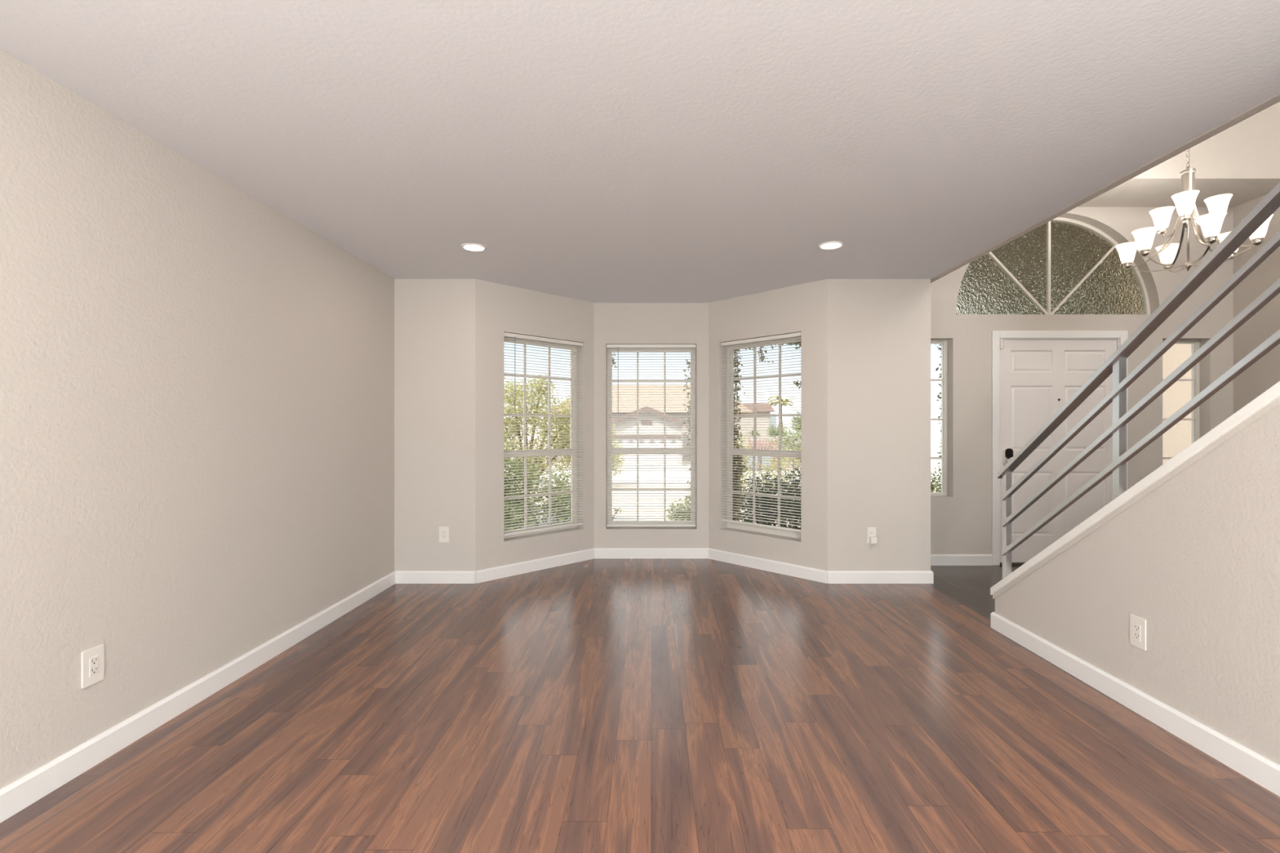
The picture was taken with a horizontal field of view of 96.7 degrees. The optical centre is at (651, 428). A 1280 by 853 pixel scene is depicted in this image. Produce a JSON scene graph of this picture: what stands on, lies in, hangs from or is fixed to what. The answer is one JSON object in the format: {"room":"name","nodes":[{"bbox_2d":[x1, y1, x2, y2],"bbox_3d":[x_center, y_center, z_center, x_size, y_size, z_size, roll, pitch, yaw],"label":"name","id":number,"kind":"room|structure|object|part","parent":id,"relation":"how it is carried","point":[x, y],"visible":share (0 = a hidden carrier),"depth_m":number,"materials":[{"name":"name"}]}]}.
{"room":"empty living room","nodes":[
{"label":"empty living room","id":0,"kind":"room"},
{"bbox_2d":[0,48,394,789],"bbox_3d":[-2.145,0.020,0.595,0.170,2.440,7.930,0,0,0],"label":"wall","id":1,"kind":"structure","parent":0,"point":[197,382],"depth_m":2.36,"materials":[{"name":"grey paint"}]},
{"bbox_2d":[80,644,104,688],"bbox_3d":[-2.056,0.875,2.095,0.008,0.135,0.083,0,0,0],"label":"wall outlet","id":2,"kind":"object","parent":1,"relation":"attached to","point":[92,660],"visible":1,"depth_m":2.09,"materials":[{"name":"white plastic"}]},
{"bbox_2d":[88,655,98,676],"bbox_3d":[-2.054,0.875,2.095,0.004,0.067,0.033,0,0,0],"label":"receptacle","id":3,"kind":"object","parent":2,"relation":"attached to","point":[93,660],"depth_m":2.09,"materials":[{"name":"white plastic"}]},
{"bbox_2d":[0,570,395,822],"bbox_3d":[-2.053,1.191,0.680,0.015,0.098,7.760,0,0,0],"label":"baseboard","id":4,"kind":"structure","parent":1,"relation":"attached to","point":[20,794],"depth_m":2.35,"materials":[{"name":"white paint"}]},
{"bbox_2d":[394,279,475,571],"bbox_3d":[-1.821,0.020,4.645,0.819,2.440,0.170,0,0,0],"label":"wall","id":5,"kind":"structure","parent":0,"point":[434,319],"depth_m":4.56,"materials":[{"name":"grey paint"}]},
{"bbox_2d":[439,526,448,542],"bbox_3d":[-1.662,0.850,4.556,0.078,0.125,0.008,0,0,0],"label":"wall outlet","id":6,"kind":"object","parent":5,"relation":"attached to","point":[443,531],"visible":1,"depth_m":4.55,"materials":[{"name":"white plastic"}]},
{"bbox_2d":[441,530,445,538],"bbox_3d":[-1.662,0.850,4.554,0.033,0.067,0.004,0,0,0],"label":"receptacle","id":7,"kind":"object","parent":6,"relation":"attached to","point":[443,532],"depth_m":4.55,"materials":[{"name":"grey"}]},
{"bbox_2d":[475,279,594,570],"bbox_3d":[-1.015,0.020,5.080,0.170,2.440,1.296,0,0,45],"label":"wall","id":8,"kind":"structure","parent":0,"point":[500,308],"depth_m":4.78,"materials":[{"name":"grey paint"}]},
{"bbox_2d":[503,336,577,538],"bbox_3d":[-1.028,0.068,5.145,0.051,1.755,0.851,0,0,45],"label":"window","id":9,"kind":"structure","parent":8,"relation":"in","point":[573,415],"depth_m":5.23,"materials":[{"name":"white plastic"}]},
{"bbox_3d":[-1.033,-0.273,5.150,0.783,0.985,0.027,0,0,-45],"label":"sash","id":10,"kind":"part","parent":9,"relation":"part of","materials":[{"name":"white plastic"}]},
{"bbox_3d":[-1.022,0.567,5.139,0.783,0.697,0.027,0,0,-45],"label":"sash","id":11,"kind":"part","parent":9,"relation":"part of","materials":[{"name":"white plastic"}]},
{"bbox_2d":[503,332,582,536],"bbox_3d":[-0.947,0.049,5.064,0.040,1.712,0.843,0,0,45],"label":"window blind","id":12,"kind":"object","parent":9,"relation":"attached to","point":[505,334],"visible":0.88,"depth_m":5.03,"materials":[{"name":"white plastic"}]},
{"bbox_3d":[-0.951,-0.791,5.068,0.843,0.031,0.028,0,0,-45],"label":"head rail","id":13,"kind":"part","parent":12,"relation":"part of","materials":[{"name":"white plastic"}]},
{"bbox_3d":[-0.951,0.897,5.068,0.839,0.016,0.026,0,0,-45],"label":"rail","id":14,"kind":"part","parent":12,"relation":"part of","materials":[{"name":"white plastic"}]},
{"bbox_2d":[0,0,1279,302],"bbox_3d":[0.013,-1.340,1.115,4.453,0.280,8.936,0,0,0],"label":"ceiling","id":15,"kind":"structure","parent":0,"point":[597,151],"depth_m":2.13,"materials":[{"name":"white paint"}]},
{"bbox_2d":[461,243,486,251],"bbox_3d":[-1.173,-1.196,3.760,0.164,0.008,0.164,0,0,0],"label":"recessed light","id":16,"kind":"object","parent":15,"relation":"in","point":[468,246],"visible":1,"depth_m":3.75,"materials":[{"name":"white paint"}]},
{"bbox_2d":[817,240,844,249],"bbox_3d":[1.175,-1.196,3.720,0.164,0.008,0.164,0,0,0],"label":"recessed light","id":17,"kind":"object","parent":15,"relation":"in","point":[831,245],"visible":1,"depth_m":3.70,"materials":[{"name":"white paint"}]},
{"bbox_2d":[0,558,1279,852],"bbox_3d":[1.610,1.340,1.115,7.646,0.200,8.936,0,0,0],"label":"floor","id":18,"kind":"structure","parent":0,"point":[596,705],"depth_m":2.25,"materials":[{"name":"brown wood"}]},
{"bbox_2d":[594,302,708,547],"bbox_3d":[0.000,0.020,5.515,1.237,2.440,0.170,0,0,0],"label":"wall","id":19,"kind":"structure","parent":0,"point":[615,323],"depth_m":5.43,"materials":[{"name":"grey paint"}]},
{"bbox_2d":[607,347,695,527],"bbox_3d":[0.000,0.076,5.573,0.866,1.772,0.050,0,0,0],"label":"window","id":20,"kind":"structure","parent":19,"relation":"in","point":[611,451],"depth_m":5.55,"materials":[{"name":"white plastic"}]},
{"bbox_2d":[606,344,696,526],"bbox_3d":[0.000,0.067,5.458,0.858,1.747,0.040,0,0,0],"label":"window blind","id":21,"kind":"object","parent":20,"relation":"attached to","point":[616,346],"visible":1,"depth_m":5.46,"materials":[{"name":"white plastic"}]},
{"bbox_3d":[-0.333,0.075,5.464,0.001,1.710,0.028,0,0,0],"label":"ladder cord","id":22,"kind":"part","parent":21,"relation":"part of","materials":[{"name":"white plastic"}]},
{"bbox_3d":[0.000,0.932,5.464,0.854,0.016,0.026,0,0,0],"label":"rail","id":23,"kind":"part","parent":21,"relation":"part of","materials":[{"name":"white plastic"}]},
{"bbox_3d":[0.000,-0.791,5.464,0.858,0.031,0.028,0,0,0],"label":"head rail","id":24,"kind":"part","parent":21,"relation":"part of","materials":[{"name":"white plastic"}]},
{"bbox_3d":[0.333,0.075,5.464,0.001,1.710,0.028,0,0,0],"label":"ladder cord","id":25,"kind":"part","parent":21,"relation":"part of","materials":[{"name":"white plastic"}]},
{"bbox_3d":[0.000,-0.273,5.580,0.798,0.985,0.027,0,0,0],"label":"sash","id":26,"kind":"part","parent":20,"relation":"part of","materials":[{"name":"white plastic"}]},
{"bbox_3d":[0.000,0.575,5.564,0.798,0.714,0.027,0,0,0],"label":"sash","id":27,"kind":"part","parent":20,"relation":"part of","materials":[{"name":"white plastic"}]},
{"bbox_2d":[612,352,690,520],"bbox_3d":[0.017,0.141,5.721,0.978,2.129,0.219,0,0,0],"label":"climbing vine","id":28,"kind":"object","parent":19,"relation":"attached to","point":[687,397],"visible":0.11,"depth_m":5.69,"materials":[{"name":"green plant"}]},
{"bbox_2d":[708,279,826,570],"bbox_3d":[1.015,0.020,5.080,0.170,2.440,1.296,0,0,-45],"label":"wall","id":29,"kind":"structure","parent":0,"point":[801,308],"depth_m":4.82,"materials":[{"name":"grey paint"}]},
{"bbox_2d":[726,336,800,538],"bbox_3d":[1.043,0.068,5.137,0.864,1.755,0.050,0,0,45],"label":"window","id":30,"kind":"structure","parent":29,"relation":"in","point":[730,415],"depth_m":5.23,"materials":[{"name":"white plastic"}]},
{"bbox_2d":[720,332,800,532],"bbox_3d":[0.966,0.030,5.060,0.028,1.675,0.856,0,0,-45],"label":"window blind","id":31,"kind":"object","parent":30,"relation":"attached to","point":[797,334],"visible":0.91,"depth_m":5.03,"materials":[{"name":"white plastic"}]},
{"bbox_3d":[0.966,-0.791,5.060,0.856,0.031,0.028,0,0,45],"label":"head rail","id":32,"kind":"part","parent":31,"relation":"part of","materials":[{"name":"white plastic"}]},
{"bbox_3d":[0.966,0.860,5.060,0.026,0.016,0.852,0,0,-45],"label":"rail","id":33,"kind":"part","parent":31,"relation":"part of","materials":[{"name":"white plastic"}]},
{"bbox_3d":[1.037,0.567,5.131,0.796,0.697,0.027,0,0,45],"label":"sash","id":34,"kind":"part","parent":30,"relation":"part of","materials":[{"name":"white plastic"}]},
{"bbox_3d":[1.049,-0.273,5.142,0.027,0.985,0.796,0,0,-45],"label":"sash","id":35,"kind":"part","parent":30,"relation":"part of","materials":[{"name":"white plastic"}]},
{"bbox_2d":[733,342,800,521],"bbox_3d":[1.122,0.166,5.276,1.044,2.271,0.244,0,0,45],"label":"climbing vine","id":36,"kind":"object","parent":29,"relation":"attached to","point":[735,428],"visible":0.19,"depth_m":5.50,"materials":[{"name":"green plant"}]},
{"bbox_3d":[0.800,0.190,5.503,0.052,2.100,0.007,0,0,45],"label":"stem","id":37,"kind":"part","parent":36,"relation":"part of","materials":[{"name":"brown plant"}]},
{"bbox_2d":[826,101,1279,570],"bbox_3d":[3.345,-1.360,4.945,3.869,5.200,0.770,0,0,0],"label":"wall","id":38,"kind":"structure","parent":0,"point":[878,331],"depth_m":4.56,"materials":[{"name":"grey paint"}]},
{"bbox_2d":[395,547,992,583],"bbox_3d":[0.521,1.191,4.987,5.132,0.098,0.885,0,0,0],"label":"baseboard","id":39,"kind":"structure","parent":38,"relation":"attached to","point":[510,570],"depth_m":4.85,"materials":[{"name":"white paint"}]},
{"bbox_2d":[866,527,875,542],"bbox_3d":[1.765,0.855,4.556,0.074,0.128,0.008,0,0,0],"label":"wall outlet","id":40,"kind":"object","parent":38,"relation":"attached to","point":[871,531],"visible":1,"depth_m":4.55,"materials":[{"name":"white plastic"}]},
{"bbox_2d":[869,531,873,536],"bbox_3d":[1.765,0.855,4.554,0.033,0.067,0.004,0,0,0],"label":"receptacle","id":41,"kind":"object","parent":40,"relation":"attached to","point":[871,533],"depth_m":4.55,"materials":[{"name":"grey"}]},
{"bbox_2d":[869,536,877,548],"bbox_3d":[1.772,0.911,4.535,0.052,0.096,0.034,0,0,0],"label":"plug adapter","id":42,"kind":"object","parent":40,"relation":"attached to","point":[873,540],"visible":1,"depth_m":4.52,"materials":[{"name":"white plastic"}]},
{"bbox_2d":[930,207,1233,554],"bbox_3d":[3.760,-0.385,5.245,3.040,3.250,0.170,0,0,0],"label":"wall","id":43,"kind":"structure","parent":0,"point":[961,521],"depth_m":5.16,"materials":[{"name":"grey paint"}]},
{"bbox_2d":[934,343,941,491],"bbox_3d":[2.666,0.013,5.439,0.343,1.936,0.189,0,0,0],"label":"climbing vine","id":44,"kind":"object","parent":43,"relation":"attached to","point":[937,368],"visible":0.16,"depth_m":5.43,"materials":[{"name":"green plant"}]},
{"bbox_2d":[930,339,946,496],"bbox_3d":[2.519,-0.098,5.285,0.438,1.444,0.050,0,0,0],"label":"window","id":45,"kind":"structure","parent":43,"relation":"in","point":[944,342],"depth_m":5.26,"materials":[{"name":"white plastic"}]},
{"bbox_2d":[955,217,1150,314],"bbox_3d":[3.690,-1.498,5.285,1.850,0.925,0.050,0,0,0],"label":"window","id":46,"kind":"structure","parent":43,"relation":"in","point":[1063,265],"depth_m":5.28,"materials":[{"name":"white glass"}]},
{"bbox_3d":[3.690,-1.498,5.285,1.850,0.925,0.050,0,0,0],"label":"frame","id":47,"kind":"part","parent":46,"relation":"part of","materials":[{"name":"white plastic"}]},
{"bbox_2d":[991,330,1128,565],"bbox_3d":[3.700,0.177,5.195,1.226,2.126,0.230,0,0,0],"label":"door","id":48,"kind":"structure","parent":43,"relation":"in","point":[1037,372],"depth_m":5.17,"materials":[{"name":"white paint"}]},
{"bbox_2d":[1000,338,1005,348],"bbox_3d":[3.173,-0.766,5.149,0.046,0.084,0.046,0,0,0],"label":"sensor","id":49,"kind":"object","parent":48,"relation":"attached to","point":[1002,342],"visible":1,"depth_m":5.13,"materials":[{"name":"white plastic"}]},
{"bbox_2d":[1162,339,1199,458],"bbox_3d":[4.856,-0.098,5.285,0.432,1.444,0.050,0,0,0],"label":"window","id":50,"kind":"structure","parent":43,"relation":"in","point":[1194,380],"depth_m":5.27,"materials":[{"name":"white plastic"}]},
{"bbox_2d":[930,92,1279,283],"bbox_3d":[2.277,-2.579,0.980,0.070,2.762,8.360,0,0,0],"label":"wall","id":51,"kind":"structure","parent":0,"point":[1274,99],"depth_m":2.65,"materials":[{"name":"grey paint"}]},
{"bbox_2d":[995,406,1279,765],"bbox_3d":[2.185,0.020,0.165,0.110,2.440,6.730,0,0,0],"label":"wall","id":52,"kind":"structure","parent":0,"point":[1197,558],"depth_m":2.23,"materials":[{"name":"grey paint"}]},
{"bbox_2d":[990,612,1279,796],"bbox_3d":[2.178,1.191,0.172,0.125,0.098,6.745,0,0,0],"label":"baseboard","id":53,"kind":"structure","parent":52,"relation":"attached to","point":[1263,771],"depth_m":2.38,"materials":[{"name":"white paint"}]},
{"bbox_2d":[990,381,1279,599],"bbox_3d":[2.185,-0.080,1.994,0.146,2.237,3.102,0,0,0],"label":"trim","id":54,"kind":"structure","parent":52,"relation":"attached to","point":[1273,393],"depth_m":2.38,"materials":[{"name":"white paint"}]},
{"bbox_2d":[997,182,1279,578],"bbox_3d":[2.185,-0.433,2.049,0.056,2.812,2.998,0,0,0],"label":"stair railing","id":55,"kind":"object","parent":54,"relation":"on","point":[1116,364],"visible":0.96,"depth_m":2.53,"materials":[{"name":"grey metal"}]},
{"bbox_3d":[2.187,0.617,3.497,0.034,0.711,0.037,0,0,0],"label":"post","id":56,"kind":"part","parent":55,"relation":"part of","materials":[{"name":"grey metal"}]},
{"bbox_3d":[2.187,0.023,2.657,0.034,0.711,0.037,0,0,0],"label":"post","id":57,"kind":"part","parent":55,"relation":"part of","materials":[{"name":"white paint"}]},
{"bbox_2d":[1129,613,1146,650],"bbox_3d":[2.126,0.890,2.485,0.008,0.135,0.080,0,0,0],"label":"wall outlet","id":58,"kind":"object","parent":52,"relation":"attached to","point":[1137,624],"visible":1,"depth_m":2.48,"materials":[{"name":"white plastic"}]},
{"bbox_2d":[1133,623,1140,640],"bbox_3d":[2.124,0.890,2.485,0.004,0.067,0.033,0,0,0],"label":"receptacle","id":59,"kind":"object","parent":58,"relation":"attached to","point":[1136,626],"depth_m":2.48,"materials":[{"name":"white plastic"}]},
{"bbox_2d":[1233,194,1279,413],"bbox_3d":[5.365,-1.360,0.980,0.170,5.200,8.700,0,0,0],"label":"wall","id":60,"kind":"structure","parent":0,"point":[1264,374],"depth_m":4.97,"materials":[{"name":"grey paint"}]},
{"bbox_3d":[3.775,-4.060,0.980,3.350,0.200,8.700,0,0,0],"label":"ceiling","id":61,"kind":"structure","parent":0,"visible":0},
{"bbox_2d":[1115,148,1273,272],"bbox_3d":[3.586,-2.506,3.800,0.770,2.908,0.718,0,0,0],"label":"chandelier","id":62,"kind":"object","parent":61,"relation":"hanging from","point":[1211,224],"visible":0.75,"depth_m":3.77,"materials":[{"name":"white glass"}]},
{"bbox_3d":[3.398,-1.246,4.059,0.136,0.134,0.136,0,0,0],"label":"lamp shade","id":63,"kind":"part","parent":62,"relation":"part of","materials":[{"name":"white glass"}]},
{"bbox_3d":[3.268,-1.246,3.767,0.136,0.134,0.136,0,0,0],"label":"lamp shade","id":64,"kind":"part","parent":62,"relation":"part of","materials":[{"name":"white glass"}]},
{"bbox_3d":[3.487,-1.321,3.936,0.194,0.478,0.260,0,0,0],"label":"arm","id":65,"kind":"part","parent":62,"relation":"part of","materials":[{"name":"silver metal"}]},
{"bbox_3d":[3.553,-1.455,3.957,0.136,0.134,0.136,0,0,0],"label":"lamp shade","id":66,"kind":"part","parent":62,"relation":"part of","materials":[{"name":"white glass"}]},
{"bbox_3d":[3.419,-1.321,3.782,0.313,0.478,0.045,0,0,0],"label":"arm","id":67,"kind":"part","parent":62,"relation":"part of","materials":[{"name":"silver metal"}]},
{"bbox_3d":[3.716,-1.246,4.092,0.136,0.134,0.136,0,0,0],"label":"lamp shade","id":68,"kind":"part","parent":62,"relation":"part of","materials":[{"name":"white glass"}]},
{"bbox_3d":[3.568,-1.438,3.887,0.012,0.245,0.148,0,0,-12],"label":"arm","id":69,"kind":"part","parent":62,"relation":"part of","materials":[{"name":"silver metal"}]},
{"bbox_3d":[3.654,-1.321,3.954,0.012,0.478,0.313,0,0,24],"label":"arm","id":70,"kind":"part","parent":62,"relation":"part of","materials":[{"name":"silver metal"}]},
{"bbox_3d":[3.467,-1.455,3.693,0.136,0.134,0.136,0,0,0],"label":"lamp shade","id":71,"kind":"part","parent":62,"relation":"part of","materials":[{"name":"white glass"}]},
{"bbox_3d":[3.520,-1.438,3.741,0.148,0.245,0.012,0,0,-42],"label":"arm","id":72,"kind":"part","parent":62,"relation":"part of","materials":[{"name":"silver metal"}]},
{"bbox_3d":[3.586,-1.401,3.800,0.044,0.698,0.044,0,0,0],"label":"stem","id":73,"kind":"part","parent":62,"relation":"part of","materials":[{"name":"silver metal"}]},
{"bbox_3d":[3.586,-2.814,3.800,0.019,2.155,0.019,0,0,45],"label":"chain","id":74,"kind":"part","parent":62,"relation":"part of","materials":[{"name":"silver metal"}]},
{"bbox_3d":[3.670,-1.438,3.773,0.148,0.245,0.012,0,0,18],"label":"arm","id":75,"kind":"part","parent":62,"relation":"part of","materials":[{"name":"silver metal"}]},
{"bbox_3d":[3.518,-1.321,3.646,0.012,0.478,0.313,0,0,24],"label":"arm","id":76,"kind":"part","parent":62,"relation":"part of","materials":[{"name":"silver metal"}]},
{"bbox_3d":[3.456,-1.246,3.508,0.136,0.134,0.136,0,0,0],"label":"lamp shade","id":77,"kind":"part","parent":62,"relation":"part of","materials":[{"name":"white glass"}]},
{"bbox_3d":[3.753,-1.321,3.818,0.313,0.478,0.012,0,0,-6],"label":"arm","id":78,"kind":"part","parent":62,"relation":"part of","materials":[{"name":"silver metal"}]},
{"bbox_3d":[3.738,-1.455,3.751,0.136,0.134,0.136,0,0,0],"label":"lamp shade","id":79,"kind":"part","parent":62,"relation":"part of","materials":[{"name":"white glass"}]},
{"bbox_3d":[3.685,-1.321,3.664,0.194,0.478,0.260,0,0,0],"label":"arm","id":80,"kind":"part","parent":62,"relation":"part of","materials":[{"name":"silver metal"}]},
{"bbox_3d":[3.904,-1.246,3.833,0.136,0.134,0.136,0,0,0],"label":"lamp shade","id":81,"kind":"part","parent":62,"relation":"part of","materials":[{"name":"white glass"}]},
{"bbox_3d":[3.774,-1.246,3.541,0.136,0.134,0.136,0,0,0],"label":"lamp shade","id":82,"kind":"part","parent":62,"relation":"part of","materials":[{"name":"white glass"}]},
{"label":"outside","id":83,"kind":"structure","parent":0,"visible":0},
{"bbox_2d":[503,482,757,530],"bbox_3d":[-0.700,1.544,11.800,7.800,0.338,10.400,0,0,0],"label":"driveway","id":84,"kind":"structure","parent":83,"point":[513,482],"depth_m":8.76,"materials":[{"name":"concrete"}]},
{"bbox_2d":[503,432,571,531],"bbox_3d":[-2.039,0.679,7.726,2.544,1.642,1.326,0,0,0],"label":"leafy shrub","id":85,"kind":"object","parent":84,"relation":"on","point":[519,458],"visible":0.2,"depth_m":7.64,"materials":[{"name":"green plant"}]},
{"bbox_3d":[-1.675,1.227,7.702,1.074,0.383,0.052,0,0,-9],"label":"stem","id":86,"kind":"part","parent":85,"relation":"part of","materials":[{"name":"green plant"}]},
{"bbox_2d":[612,506,622,520],"bbox_3d":[-0.562,1.252,8.085,0.260,0.292,0.230,0,0,18],"label":"leafy shrub","id":87,"kind":"object","parent":84,"relation":"on","point":[619,507],"visible":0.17,"depth_m":8.10,"materials":[{"name":"green plant"}]},
{"bbox_2d":[666,479,744,520],"bbox_3d":[0.743,1.057,7.891,1.149,0.943,0.641,0,0,0],"label":"leafy shrub","id":88,"kind":"object","parent":84,"relation":"on","point":[687,502],"visible":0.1,"depth_m":7.93,"materials":[{"name":"green plant"}]},
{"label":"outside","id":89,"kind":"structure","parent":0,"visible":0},
{"bbox_2d":[544,466,690,471],"bbox_3d":[-1.250,2.712,39.000,9.500,0.975,18.000,0,0,0],"label":"sidewalk","id":90,"kind":"structure","parent":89,"point":[614,466],"depth_m":34.05,"materials":[{"name":"concrete"}]},
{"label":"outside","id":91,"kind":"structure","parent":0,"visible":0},
{"bbox_2d":[503,440,941,528],"bbox_3d":[0.000,2.815,65.000,160.000,2.850,190.000,0,0,0],"label":"ground","id":92,"kind":"structure","parent":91,"point":[935,448],"depth_m":11.87,"materials":[{"name":"grey concrete"}]},
{"bbox_2d":[503,373,571,488],"bbox_3d":[-2.949,0.068,13.184,3.302,2.711,1.405,0,0,2],"label":"ornamental tree","id":93,"kind":"object","parent":92,"relation":"on","point":[537,391],"visible":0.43,"depth_m":13.12,"materials":[{"name":"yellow plant"}]},
{"bbox_3d":[-3.167,0.625,13.246,0.603,1.560,0.087,0,0,8],"label":"stem","id":94,"kind":"part","parent":93,"relation":"part of","materials":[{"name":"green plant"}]},
{"bbox_3d":[-3.059,0.234,13.280,0.565,2.334,0.087,0,0,21],"label":"stem","id":95,"kind":"part","parent":93,"relation":"part of","materials":[{"name":"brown plant"}]},
{"bbox_3d":[-2.759,0.165,13.196,0.443,2.465,0.088,0,0,-9],"label":"stem","id":96,"kind":"part","parent":93,"relation":"part of","materials":[{"name":"brown plant"}]},
{"bbox_3d":[-2.612,0.568,13.190,0.648,1.676,0.096,0,0,-8],"label":"stem","id":97,"kind":"part","parent":93,"relation":"part of","materials":[{"name":"brown plant"}]},
{"bbox_3d":[-2.409,0.832,13.291,1.061,1.183,0.089,0,0,-16],"label":"stem","id":98,"kind":"part","parent":93,"relation":"part of","materials":[{"name":"brown plant"}]},
{"bbox_3d":[-2.334,0.450,13.207,1.191,1.927,0.089,0,0,4],"label":"stem","id":99,"kind":"part","parent":93,"relation":"part of","materials":[{"name":"brown plant"}]},
{"bbox_2d":[612,423,627,475],"bbox_3d":[-1.368,0.605,15.522,1.508,1.922,0.886,0,0,0],"label":"leafy shrub","id":100,"kind":"object","parent":92,"relation":"on","point":[613,432],"visible":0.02,"depth_m":15.49,"materials":[{"name":"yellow plant"}]},
{"bbox_2d":[546,385,752,465],"bbox_3d":[-0.240,-0.735,57.220,20.300,7.750,19.560,0,0,0],"label":"house","id":101,"kind":"structure","parent":92,"relation":"on","point":[625,402],"depth_m":48.01,"materials":[{"name":"white paint"}]},
{"bbox_3d":[-0.390,2.010,47.975,5.400,2.260,0.050,0,0,0],"label":"garage door","id":102,"kind":"part","parent":101,"relation":"part of","materials":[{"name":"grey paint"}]},
{"bbox_2d":[641,420,652,424],"bbox_3d":[-0.390,-0.510,47.960,0.900,0.400,0.080,0,0,0],"label":"gable vent","id":103,"kind":"object","parent":101,"relation":"attached to","point":[642,420],"depth_m":47.92,"materials":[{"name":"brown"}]},
{"bbox_2d":[745,455,757,470],"bbox_3d":[5.450,1.759,30.970,0.640,1.070,0.780,0,0,0],"label":"wheelie bin","id":104,"kind":"object","parent":92,"relation":"on","point":[756,461],"visible":0.16,"depth_m":30.67,"materials":[{"name":"grey plastic"}]},
{"bbox_2d":[740,403,776,448],"bbox_3d":[12.825,-0.010,73.800,5.050,6.300,8.800,0,0,0],"label":"house","id":105,"kind":"structure","parent":92,"relation":"on","point":[759,405],"depth_m":70.00,"materials":[{"name":"white paint"}]},
{"bbox_2d":[748,438,777,469],"bbox_3d":[6.410,1.466,32.620,1.660,1.850,0.060,0,0,0],"label":"gate","id":106,"kind":"object","parent":92,"relation":"on","point":[759,443],"visible":0.3,"depth_m":32.60,"materials":[{"name":"brown"}]},
{"bbox_2d":[759,456,772,470],"bbox_3d":[6.250,1.764,31.070,0.640,1.070,0.780,0,0,0],"label":"wheelie bin","id":107,"kind":"object","parent":92,"relation":"on","point":[764,457],"visible":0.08,"depth_m":30.77,"materials":[{"name":"grey plastic"}]},
{"bbox_2d":[733,431,800,495],"bbox_3d":[2.083,0.711,11.194,1.770,1.388,0.626,0,0,0],"label":"leafy shrub","id":108,"kind":"object","parent":92,"relation":"on","point":[745,438],"visible":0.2,"depth_m":11.16,"materials":[{"name":"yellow plant"}]},
{"bbox_2d":[733,466,800,529],"bbox_3d":[2.014,0.918,6.478,2.253,1.020,0.905,0,0,22],"label":"leafy shrub","id":109,"kind":"object","parent":92,"relation":"on","point":[793,472],"visible":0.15,"depth_m":6.64,"materials":[{"name":"green plant"}]},
{"bbox_2d":[747,423,791,437],"bbox_3d":[7.288,1.093,35.047,2.663,2.871,1.029,0,0,5],"label":"leafy shrub","id":110,"kind":"object","parent":92,"relation":"on","point":[785,426],"visible":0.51,"depth_m":34.98,"materials":[{"name":"green plant"}]},
{"bbox_2d":[745,437,800,470],"bbox_3d":[9.250,1.461,33.125,7.500,1.900,0.250,0,0,0],"label":"fence","id":111,"kind":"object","parent":92,"relation":"on","point":[751,439],"depth_m":33.00,"materials":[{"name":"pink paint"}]},
{"bbox_2d":[767,395,793,435],"bbox_3d":[13.600,-0.139,59.998,2.728,6.576,2.727,0,0,0],"label":"palm tree","id":112,"kind":"object","parent":92,"relation":"on","point":[776,402],"visible":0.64,"depth_m":59.86,"materials":[{"name":"green plant"}]},
{"bbox_2d":[764,426,800,488],"bbox_3d":[3.303,0.704,12.785,1.489,1.482,0.876,0,0,0],"label":"leafy shrub","id":113,"kind":"object","parent":92,"relation":"on","point":[797,445],"visible":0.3,"depth_m":12.77,"materials":[{"name":"green plant"}]},
{"bbox_2d":[775,444,800,471],"bbox_3d":[7.657,1.525,30.517,2.160,1.591,1.022,0,0,0],"label":"leafy shrub","id":114,"kind":"object","parent":92,"relation":"on","point":[783,458],"visible":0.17,"depth_m":30.47,"materials":[{"name":"yellow plant"}]},
{"bbox_2d":[788,411,800,435],"bbox_3d":[15.975,0.328,58.008,4.003,5.686,2.514,0,0,0],"label":"leafy tree","id":115,"kind":"object","parent":92,"relation":"on","point":[797,427],"visible":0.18,"depth_m":57.91,"materials":[{"name":"green plant"}]},
{"bbox_2d":[930,466,941,492],"bbox_3d":[4.501,0.948,9.297,1.061,0.902,0.796,0,0,0],"label":"leafy shrub","id":116,"kind":"object","parent":92,"relation":"on","point":[933,486],"visible":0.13,"depth_m":9.22,"materials":[{"name":"green plant"}]},
{"bbox_2d":[1162,343,1191,464],"bbox_3d":[6.475,-0.395,6.500,1.850,3.570,0.200,0,0,0],"label":"wall","id":117,"kind":"structure","parent":92,"relation":"on","point":[1177,438],"depth_m":6.40,"materials":[{"name":"beige paint"}]},
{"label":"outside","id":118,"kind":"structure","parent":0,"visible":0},
{"bbox_2d":[506,471,941,483],"bbox_3d":[0.000,1.969,23.500,120.000,0.732,13.000,0,0,0],"label":"street","id":119,"kind":"structure","parent":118,"point":[620,478],"depth_m":21.06,"materials":[{"name":"grey asphalt"}]}
]}

